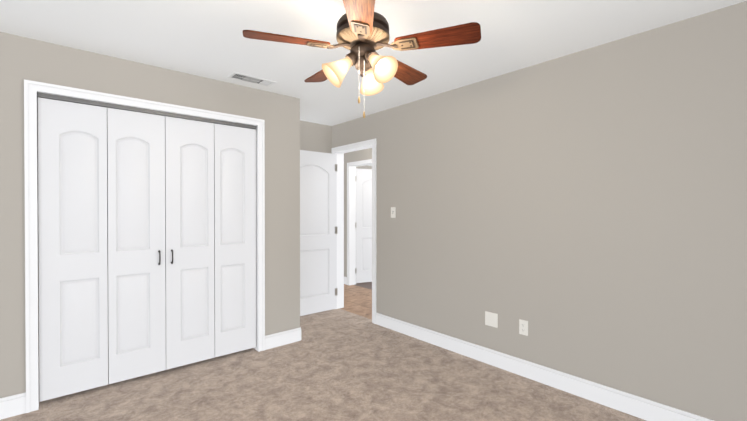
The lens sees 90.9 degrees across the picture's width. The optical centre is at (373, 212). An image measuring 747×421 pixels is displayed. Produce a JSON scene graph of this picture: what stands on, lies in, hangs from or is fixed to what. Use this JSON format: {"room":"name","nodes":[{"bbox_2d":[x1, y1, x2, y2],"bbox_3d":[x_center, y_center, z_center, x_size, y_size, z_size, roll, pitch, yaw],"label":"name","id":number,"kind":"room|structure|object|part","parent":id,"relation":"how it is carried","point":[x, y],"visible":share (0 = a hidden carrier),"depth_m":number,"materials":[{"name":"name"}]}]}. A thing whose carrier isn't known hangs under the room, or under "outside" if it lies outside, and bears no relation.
{"room":"empty bedroom","nodes":[
{"label":"empty bedroom","id":0,"kind":"room"},
{"bbox_2d":[37,96,107,280],"bbox_3d":[-1.976,0.080,3.252,2.228,2.438,0.678,0,0,-41],"label":"liner","id":1,"kind":"object","parent":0,"point":[38,231],"depth_m":3.02,"materials":[{"name":"beige paint"}]},
{"bbox_2d":[0,32,299,397],"bbox_3d":[-1.892,0.079,3.246,2.350,2.440,0.800,0,0,-41],"label":"wall","id":2,"kind":"structure","parent":0,"point":[22,58],"depth_m":2.74,"materials":[{"name":"beige paint"}]},
{"bbox_2d":[0,392,25,419],"bbox_3d":[-2.377,1.240,2.295,0.303,0.130,0.015,0,0,-41],"label":"baseboard","id":3,"kind":"structure","parent":2,"relation":"attached to","point":[13,405],"depth_m":2.35,"materials":[{"name":"white wood"}]},
{"bbox_2d":[24,79,264,412],"bbox_3d":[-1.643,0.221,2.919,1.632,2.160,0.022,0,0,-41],"label":"trim","id":4,"kind":"structure","parent":2,"relation":"attached to","point":[32,89],"depth_m":2.42,"materials":[{"name":"white wood"}]},
{"bbox_2d":[38,97,255,401],"bbox_3d":[-1.666,0.246,2.946,1.504,2.039,0.066,0,0,-41],"label":"closet doors","id":5,"kind":"structure","parent":2,"relation":"in","point":[167,204],"depth_m":2.82,"materials":[{"name":"white wood"}]},
{"bbox_2d":[38,92,255,128],"bbox_3d":[-1.672,-0.785,2.946,1.502,0.028,0.032,0,0,-41],"label":"trim","id":6,"kind":"structure","parent":2,"relation":"attached to","point":[88,102],"depth_m":2.81,"materials":[{"name":"silver metal"}]},
{"bbox_2d":[265,327,300,349],"bbox_3d":[-0.887,1.231,3.586,0.375,0.130,0.015,0,0,-41],"label":"baseboard","id":7,"kind":"structure","parent":2,"relation":"attached to","point":[274,340],"depth_m":3.58,"materials":[{"name":"white wood"}]},
{"bbox_2d":[300,120,331,153],"bbox_3d":[-1.838,0.074,3.901,3.290,2.440,0.120,0,0,-41],"label":"wall","id":8,"kind":"structure","parent":0,"point":[315,137],"depth_m":4.76,"materials":[{"name":"beige paint"}]},
{"bbox_2d":[0,308,645,420],"bbox_3d":[-0.329,1.356,2.121,3.470,0.100,4.800,0,0,-41],"label":"floor carpet","id":9,"kind":"object","parent":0,"point":[339,364],"visible":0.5,"depth_m":2.69,"materials":[{"name":"brown carpet"}]},
{"bbox_2d":[340,282,371,319],"bbox_3d":[0.518,1.327,6.611,3.690,0.100,5.240,0,0,-41],"label":"floor","id":10,"kind":"structure","parent":0,"point":[357,300],"depth_m":5.41,"materials":[{"name":"carpet"}]},
{"bbox_2d":[344,148,371,276],"bbox_3d":[-0.060,0.060,6.102,0.120,2.440,5.000,0,0,-41],"label":"wall","id":11,"kind":"structure","parent":0,"point":[360,155],"depth_m":6.49,"materials":[{"name":"beige paint"}]},
{"bbox_2d":[347,159,371,284],"bbox_3d":[-0.116,0.210,6.167,0.164,2.140,0.880,0,0,-41],"label":"door frame","id":12,"kind":"structure","parent":11,"relation":"attached to","point":[352,225],"depth_m":6.44,"materials":[{"name":"white wood"}]},
{"bbox_2d":[355,168,371,282],"bbox_3d":[0.031,0.241,6.659,0.751,2.030,0.269,0,0,-41],"label":"hall door","id":13,"kind":"structure","parent":11,"relation":"in","point":[363,227],"depth_m":6.57,"materials":[{"name":"white wood"}]},
{"bbox_2d":[356,165,371,168],"bbox_3d":[-1.180,0.044,8.519,3.510,2.440,0.120,0,0,-41],"label":"wall","id":14,"kind":"structure","parent":0,"point":[364,167],"depth_m":9.26,"materials":[{"name":"beige paint"}]},
{"bbox_2d":[0,0,746,165],"bbox_3d":[0.064,-1.199,4.469,7.160,0.100,7.860,0,0,-41],"label":"ceiling","id":15,"kind":"structure","parent":0,"point":[204,38],"depth_m":2.34,"materials":[{"name":"white paint"}]},
{"bbox_2d":[227,72,276,86],"bbox_3d":[-1.043,-1.137,3.166,0.370,0.010,0.165,0,0,-41],"label":"ceiling vent","id":16,"kind":"object","parent":15,"relation":"in","point":[250,79],"visible":1,"depth_m":3.15,"materials":[{"name":"white metal"}]},
{"bbox_2d":[243,0,480,117],"bbox_3d":[-0.061,-0.792,1.847,1.085,0.680,1.066,0,0,-41],"label":"ceiling fan","id":17,"kind":"object","parent":15,"relation":"hanging from","point":[362,34],"visible":1,"depth_m":1.74,"materials":[{"name":"brown wood"}]},
{"bbox_3d":[-0.400,-0.802,1.709,0.392,0.006,0.138,0,12,-17],"label":"blade","id":18,"kind":"part","parent":17,"relation":"part of","materials":[{"name":"brown wood"}]},
{"label":"blade","id":19,"kind":"part","parent":17,"relation":"part of","materials":[{"name":"brown wood"}]},
{"bbox_3d":[-0.157,-0.705,1.792,0.133,0.136,0.133,44,-10,17],"label":"lamp shade","id":20,"kind":"part","parent":17,"relation":"part of","materials":[{"name":"white glass"}]},
{"bbox_3d":[-0.056,-0.801,1.454,0.138,0.006,0.392,12,1,1],"label":"blade","id":21,"kind":"part","parent":17,"relation":"part of","materials":[{"name":"brown wood"}]},
{"bbox_3d":[-0.022,-0.706,1.922,0.133,0.136,0.133,-24,46,-7],"label":"lamp shade","id":22,"kind":"part","parent":17,"relation":"part of","materials":[{"name":"white glass"}]},
{"bbox_3d":[0.023,-0.704,1.740,0.133,0.133,0.136,3,40,-46],"label":"lamp shade","id":23,"kind":"part","parent":17,"relation":"part of","materials":[{"name":"white glass"}]},
{"bbox_3d":[0.165,-0.805,2.109,0.138,0.006,0.392,-15,-8,36],"label":"blade","id":24,"kind":"part","parent":17,"relation":"part of","materials":[{"name":"brown wood"}]},
{"bbox_3d":[0.293,-0.802,1.701,0.392,0.006,0.138,0,-12,19],"label":"blade","id":25,"kind":"part","parent":17,"relation":"part of","materials":[{"name":"brown wood"}]},
{"bbox_2d":[332,1,746,420],"bbox_3d":[0.943,0.078,3.294,0.120,2.440,4.680,0,0,-41],"label":"wall","id":26,"kind":"structure","parent":0,"point":[583,213],"depth_m":2.54,"materials":[{"name":"beige paint"}]},
{"bbox_2d":[300,150,336,315],"bbox_3d":[-0.754,0.255,4.581,0.762,2.030,0.105,0,0,-41],"label":"door","id":27,"kind":"structure","parent":26,"relation":"in","point":[318,231],"depth_m":4.65,"materials":[{"name":"white wood"}]},
{"bbox_2d":[332,139,375,323],"bbox_3d":[-0.209,0.220,4.625,0.164,2.140,0.880,0,0,-41],"label":"door frame","id":28,"kind":"structure","parent":26,"relation":"attached to","point":[372,142],"depth_m":4.89,"materials":[{"name":"white wood"}]},
{"bbox_2d":[391,207,395,217],"bbox_3d":[0.210,0.004,4.034,0.018,0.117,0.072,0,0,-41],"label":"light switch","id":29,"kind":"object","parent":26,"relation":"attached to","point":[393,212],"visible":1,"depth_m":4.03,"materials":[{"name":"white plastic"}]},
{"bbox_2d":[485,311,497,327],"bbox_3d":[1.003,0.914,3.134,0.006,0.118,0.118,0,0,-41],"label":"electrical outlet","id":30,"kind":"object","parent":26,"relation":"attached to","point":[491,318],"visible":1,"depth_m":3.13,"materials":[{"name":"white plastic"}]},
{"bbox_2d":[519,319,527,335],"bbox_3d":[1.190,0.916,2.917,0.007,0.117,0.072,0,0,-41],"label":"duplex electrical outlet","id":31,"kind":"object","parent":26,"relation":"attached to","point":[523,327],"visible":1,"depth_m":2.91,"materials":[{"name":"white plastic"}]},
{"bbox_2d":[375,312,713,420],"bbox_3d":[1.226,1.236,2.871,0.015,0.130,3.660,0,0,-41],"label":"baseboard","id":32,"kind":"structure","parent":26,"relation":"attached to","point":[601,394],"depth_m":2.74,"materials":[{"name":"white wood"}]}
]}

